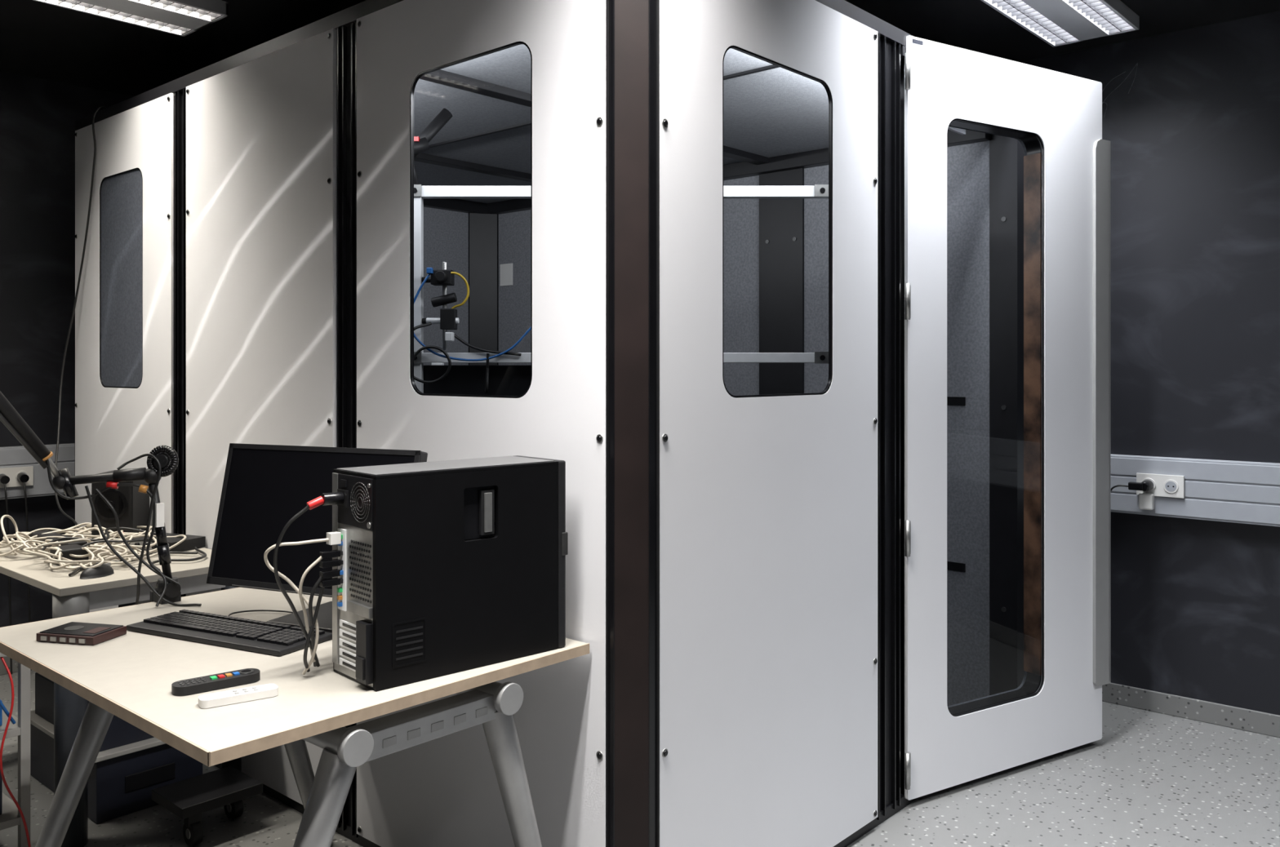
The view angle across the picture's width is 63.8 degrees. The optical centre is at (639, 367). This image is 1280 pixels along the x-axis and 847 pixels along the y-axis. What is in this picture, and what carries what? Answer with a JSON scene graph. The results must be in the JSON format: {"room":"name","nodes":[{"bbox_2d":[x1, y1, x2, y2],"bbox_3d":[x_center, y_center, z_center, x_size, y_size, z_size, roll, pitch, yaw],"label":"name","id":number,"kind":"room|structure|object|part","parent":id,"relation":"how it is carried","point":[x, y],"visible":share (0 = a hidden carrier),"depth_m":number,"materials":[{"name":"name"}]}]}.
{"room":"research laboratory","nodes":[
{"label":"research laboratory","id":0,"kind":"room"},
{"bbox_2d":[0,71,133,627],"bbox_3d":[-2.954,0.025,4.416,0.100,2.650,6.020,0,0,42],"label":"wall","id":1,"kind":"structure","parent":0,"point":[38,117],"depth_m":4.62,"materials":[{"name":"black paint"}]},
{"bbox_2d":[0,656,17,675],"bbox_3d":[-2.916,1.310,4.374,0.012,0.080,6.008,0,0,42],"label":"baseboard","id":2,"kind":"structure","parent":1,"relation":"attached to","point":[15,664],"depth_m":4.52,"materials":[{"name":"plastic"}]},
{"bbox_2d":[0,466,33,534],"bbox_3d":[-2.716,0.574,4.458,0.072,0.285,0.126,0,0,42],"label":"wall outlet","id":3,"kind":"object","parent":1,"relation":"attached to","point":[16,477],"depth_m":4.47,"materials":[{"name":"white plastic"}]},
{"bbox_2d":[0,443,75,499],"bbox_3d":[-2.913,0.463,4.339,0.062,0.225,5.940,0,0,42],"label":"trim","id":4,"kind":"structure","parent":1,"relation":"attached to","point":[10,456],"depth_m":4.55,"materials":[{"name":"grey metal"}]},
{"bbox_2d":[0,670,1279,846],"bbox_3d":[-0.365,1.400,2.121,7.020,0.100,6.220,0,0,42],"label":"floor","id":5,"kind":"structure","parent":0,"point":[1152,779],"depth_m":3.17,"materials":[{"name":"plastic"}]},
{"bbox_2d":[0,653,31,846],"bbox_3d":[-1.966,1.017,2.832,0.665,0.664,0.344,0,0,42],"label":"storage rack","id":6,"kind":"object","parent":5,"relation":"on","point":[13,813],"visible":0.94,"depth_m":2.77,"materials":[{"name":"grey metal"}]},
{"bbox_2d":[30,672,202,824],"bbox_3d":[-1.710,1.179,3.333,0.600,0.339,0.350,0,0,42],"label":"crate","id":7,"kind":"object","parent":5,"relation":"on","point":[131,762],"visible":0.38,"depth_m":3.13,"materials":[{"name":"black plastic"}]},
{"bbox_2d":[0,537,241,846],"bbox_3d":[-1.745,0.980,3.338,0.900,0.739,0.566,0,0,42],"label":"desk","id":8,"kind":"object","parent":5,"relation":"on","point":[73,595],"visible":0.35,"depth_m":2.95,"materials":[{"name":"laminate"}]},
{"bbox_2d":[29,530,88,565],"bbox_3d":[-1.901,0.585,3.335,0.470,0.049,0.120,0,0,42],"label":"power adapter","id":9,"kind":"object","parent":8,"relation":"on","point":[74,548],"visible":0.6,"depth_m":3.21,"materials":[{"name":"black plastic"}]},
{"bbox_2d":[0,515,186,569],"bbox_3d":[-1.784,0.547,3.344,0.791,0.122,0.498,0,0,42],"label":"cable tangle","id":10,"kind":"object","parent":8,"relation":"on","point":[24,540],"visible":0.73,"depth_m":3.27,"materials":[{"name":"white plastic"}]},
{"bbox_2d":[80,562,114,579],"bbox_3d":[-1.587,0.593,3.004,0.060,0.033,0.105,0,0,23],"label":"computer mouse","id":11,"kind":"object","parent":8,"relation":"on","point":[104,570],"visible":0.95,"depth_m":2.98,"materials":[{"name":"black plastic"}]},
{"bbox_2d":[91,470,149,539],"bbox_3d":[-1.846,0.491,3.653,0.140,0.235,0.168,0,0,-3],"label":"speaker","id":12,"kind":"object","parent":8,"relation":"on","point":[131,507],"visible":0.44,"depth_m":3.58},
{"bbox_2d":[40,527,206,576],"bbox_3d":[-1.631,0.577,3.257,0.585,0.063,0.446,0,0,42],"label":"cable","id":13,"kind":"object","parent":8,"relation":"on","point":[95,540],"visible":0.64,"depth_m":3.29,"materials":[{"name":"plastic"}]},
{"bbox_2d":[128,533,205,551],"bbox_3d":[-1.596,0.592,3.458,0.200,0.035,0.152,0,0,24],"label":"audio interface","id":14,"kind":"object","parent":8,"relation":"on","point":[191,541],"visible":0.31,"depth_m":3.43,"materials":[{"name":"black plastic"}]},
{"bbox_2d":[151,766,262,846],"bbox_3d":[-1.263,1.290,3.011,0.215,0.119,0.240,0,0,42],"label":"caster dolly","id":15,"kind":"object","parent":5,"relation":"on","point":[187,799],"visible":1,"depth_m":2.98,"materials":[{"name":"black plastic"}]},
{"bbox_2d":[0,587,589,846],"bbox_3d":[-0.821,0.980,2.320,1.136,0.739,0.866,0,0,42],"label":"desk","id":16,"kind":"object","parent":5,"relation":"on","point":[130,677],"visible":0.81,"depth_m":2.04,"materials":[{"name":"laminate"}]},
{"bbox_2d":[35,622,126,645],"bbox_3d":[-1.257,0.598,2.313,0.150,0.021,0.105,0,0,13],"label":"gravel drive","id":17,"kind":"object","parent":16,"relation":"on","point":[72,633],"visible":1,"depth_m":2.28,"materials":[{"name":"red plastic"}]},
{"bbox_2d":[0,391,201,606],"bbox_3d":[-1.471,0.291,2.562,0.689,0.924,0.209,0,0,-25],"label":"microphone boom arm","id":18,"kind":"object","parent":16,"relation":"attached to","point":[162,461],"visible":0.94,"depth_m":2.62,"materials":[{"name":"black plastic"}]},
{"bbox_2d":[171,668,260,696],"bbox_3d":[-0.809,0.600,1.964,0.160,0.019,0.048,0,0,-39],"label":"remote control","id":19,"kind":"object","parent":16,"relation":"on","point":[246,676],"visible":1,"depth_m":1.95,"materials":[{"name":"black plastic"}]},
{"bbox_2d":[126,609,332,656],"bbox_3d":[-0.909,0.600,2.398,0.484,0.018,0.289,0,0,27],"label":"keyboard","id":20,"kind":"object","parent":16,"relation":"on","point":[245,634],"depth_m":2.31,"materials":[{"name":"black plastic"}]},
{"bbox_2d":[198,684,278,708],"bbox_3d":[-0.735,0.601,1.882,0.136,0.016,0.038,0,0,-34],"label":"remote control","id":21,"kind":"object","parent":16,"relation":"on","point":[268,691],"visible":1,"depth_m":1.87,"materials":[{"name":"white plastic"}]},
{"bbox_2d":[206,443,427,632],"bbox_3d":[-0.717,0.397,2.446,0.555,0.424,0.275,0,0,23],"label":"monitor","id":22,"kind":"object","parent":16,"relation":"on","point":[264,486],"visible":0.47,"depth_m":2.40,"materials":[{"name":"black plastic"}]},
{"bbox_2d":[263,455,568,691],"bbox_3d":[-0.446,0.406,2.112,0.597,0.406,0.206,0,0,-43],"label":"computer tower","id":23,"kind":"object","parent":16,"relation":"on","point":[440,568],"depth_m":2.03,"materials":[{"name":"black metal"}]},
{"bbox_2d":[75,0,1024,846],"bbox_3d":[-0.441,0.162,4.075,3.136,2.374,2.255,0,0,42],"label":"booth","id":24,"kind":"object","parent":5,"relation":"on","point":[733,557],"visible":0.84,"depth_m":2.87,"materials":[{"name":"metal"}]},
{"bbox_2d":[54,106,106,528],"bbox_3d":[-2.150,-0.216,3.937,0.205,1.645,0.635,0,0,-22],"label":"hanging cable","id":25,"kind":"object","parent":24,"relation":"hanging from","point":[100,108],"visible":0.79,"depth_m":4.12,"materials":[{"name":"black rubber"}]},
{"bbox_3d":[-2.005,0.167,3.968,0.895,2.293,0.008,0,0,42],"label":"panel","id":26,"kind":"part","parent":24,"relation":"part of","materials":[{"name":"white metal"}]},
{"bbox_3d":[-1.595,0.175,3.669,0.113,2.310,0.094,0,0,42],"label":"post","id":27,"kind":"part","parent":24,"relation":"part of","materials":[{"name":"black metal"}]},
{"bbox_3d":[-1.234,0.167,3.286,0.934,2.293,0.012,0,0,42],"label":"panel","id":28,"kind":"part","parent":24,"relation":"part of","materials":[{"name":"white metal"}]},
{"bbox_3d":[-0.808,0.175,2.972,0.119,2.310,0.094,0,0,42],"label":"post","id":29,"kind":"part","parent":24,"relation":"part of","materials":[{"name":"metal"}]},
{"bbox_3d":[-0.434,0.167,2.575,0.965,2.293,0.008,0,0,42],"label":"panel","id":30,"kind":"part","parent":24,"relation":"part of","materials":[{"name":"white metal"}]},
{"bbox_2d":[413,108,828,395],"bbox_3d":[-0.057,0.206,3.643,1.550,2.193,0.490,0,0,0],"label":"equipment rack","id":31,"kind":"object","parent":24,"relation":"on","point":[437,378],"visible":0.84,"depth_m":3.48,"materials":[{"name":"metal"}]},
{"bbox_3d":[-0.735,-0.742,3.484,0.209,0.296,0.080,0,0,-23],"label":"articulated arm","id":32,"kind":"part","parent":31,"relation":"part of","materials":[{"name":"black plastic"}]},
{"bbox_3d":[-0.020,0.175,2.268,0.101,2.310,0.101,0,0,42],"label":"corner post","id":33,"kind":"part","parent":24,"relation":"part of","materials":[{"name":"black metal"}]},
{"bbox_3d":[0.366,0.167,2.635,0.008,2.293,0.981,0,0,42],"label":"panel","id":34,"kind":"part","parent":24,"relation":"part of","materials":[{"name":"white metal"}]},
{"bbox_3d":[0.710,0.175,3.097,0.094,2.310,0.164,0,0,42],"label":"post","id":35,"kind":"part","parent":24,"relation":"part of","materials":[{"name":"black metal"}]},
{"bbox_2d":[900,52,1111,795],"bbox_3d":[1.224,0.155,3.426,1.032,2.332,0.088,0,0,-32],"label":"door","id":36,"kind":"structure","parent":24,"relation":"attached to","point":[1031,686],"depth_m":3.63,"materials":[{"name":"white metal"}]},
{"bbox_3d":[0.817,0.164,3.127,0.024,2.237,0.017,0,0,-32],"label":"hinges","id":37,"kind":"part","parent":36,"relation":"part of","materials":[{"name":"silver metal"}]},
{"bbox_2d":[912,39,923,44],"bbox_3d":[0.854,-1.001,3.162,0.045,0.012,0.001,0,0,-32],"label":"label","id":38,"kind":"object","parent":36,"relation":"attached to","point":[914,41],"visible":1,"depth_m":3.16,"materials":[{"name":"silver metal"}]},
{"bbox_2d":[946,118,1044,716],"bbox_3d":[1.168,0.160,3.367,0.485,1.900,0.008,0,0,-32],"label":"window frame","id":39,"kind":"structure","parent":36,"relation":"attached to","point":[1037,135],"depth_m":3.49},
{"bbox_2d":[904,35,1102,800],"bbox_3d":[1.229,0.155,3.407,0.980,2.340,0.014,0,0,-32],"label":"door skin","id":40,"kind":"structure","parent":36,"relation":"attached to","point":[948,83],"depth_m":3.39,"materials":[{"name":"white metal"}]},
{"bbox_2d":[1023,152,1041,675],"bbox_3d":[1.347,0.160,3.527,0.006,1.780,0.067,0,0,-32],"label":"wooden board","id":41,"kind":"object","parent":36,"relation":"attached to","point":[1032,163],"visible":1,"depth_m":3.52,"materials":[{"name":"brown wood"}]},
{"bbox_3d":[1.641,0.160,3.651,0.087,1.936,0.012,0,0,-32],"label":"edge pull handle","id":42,"kind":"part","parent":36,"relation":"part of","materials":[{"name":"grey metal"}]},
{"bbox_2d":[1108,143,1110,680],"bbox_3d":[1.656,0.160,3.696,0.012,1.920,0.072,0,0,-32],"label":"door handle","id":43,"kind":"object","parent":36,"relation":"attached to","point":[1108,144],"visible":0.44,"depth_m":3.66,"materials":[{"name":"grey metal"}]},
{"bbox_2d":[0,0,1279,96],"bbox_3d":[-0.365,-1.350,2.121,7.020,0.100,6.220,0,0,42],"label":"ceiling","id":44,"kind":"structure","parent":0,"point":[38,40],"depth_m":4.00,"materials":[{"name":"black paint"}]},
{"bbox_2d":[33,0,228,36],"bbox_3d":[-2.085,-1.275,3.218,0.350,0.050,1.480,0,0,42],"label":"fluorescent ceiling light","id":45,"kind":"object","parent":44,"relation":"attached to","point":[183,18],"visible":1,"depth_m":3.63,"materials":[{"name":"metal"}]},
{"bbox_2d":[980,0,1139,47],"bbox_3d":[1.238,-1.275,3.353,0.315,0.050,1.490,0,0,42],"label":"fluorescent ceiling light","id":46,"kind":"object","parent":44,"relation":"attached to","point":[1057,23],"visible":1,"depth_m":3.70,"materials":[{"name":"metal"}]},
{"bbox_2d":[1020,11,1279,715],"bbox_3d":[1.665,0.025,4.411,7.020,2.650,0.100,0,0,42],"label":"wall","id":47,"kind":"structure","parent":0,"point":[1194,138],"depth_m":3.93,"materials":[{"name":"black paint"}]},
{"bbox_2d":[1102,62,1137,116],"bbox_3d":[1.902,-1.103,4.132,0.187,0.206,0.002,0,0,42],"label":"chalk marks","id":48,"kind":"object","parent":47,"relation":"attached to","point":[1137,63],"visible":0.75,"depth_m":4.11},
{"bbox_2d":[1111,473,1184,510],"bbox_3d":[1.917,0.582,3.999,0.353,0.338,0.071,0,0,44],"label":"power socket","id":49,"kind":"object","parent":47,"relation":"attached to","point":[1147,486],"visible":0.84,"depth_m":3.95,"materials":[{"name":"white plastic"}]},
{"bbox_2d":[1102,683,1279,737],"bbox_3d":[1.627,1.310,4.369,6.820,0.080,0.012,0,0,42],"label":"baseboard","id":50,"kind":"structure","parent":47,"relation":"attached to","point":[1235,717],"depth_m":3.93,"materials":[{"name":"plastic"}]},
{"bbox_2d":[1111,454,1279,527],"bbox_3d":[1.633,0.463,4.330,6.740,0.225,0.062,0,0,42],"label":"cable trunking","id":51,"kind":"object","parent":47,"relation":"attached to","point":[1244,492],"depth_m":3.85,"materials":[{"name":"grey metal"}]}
]}

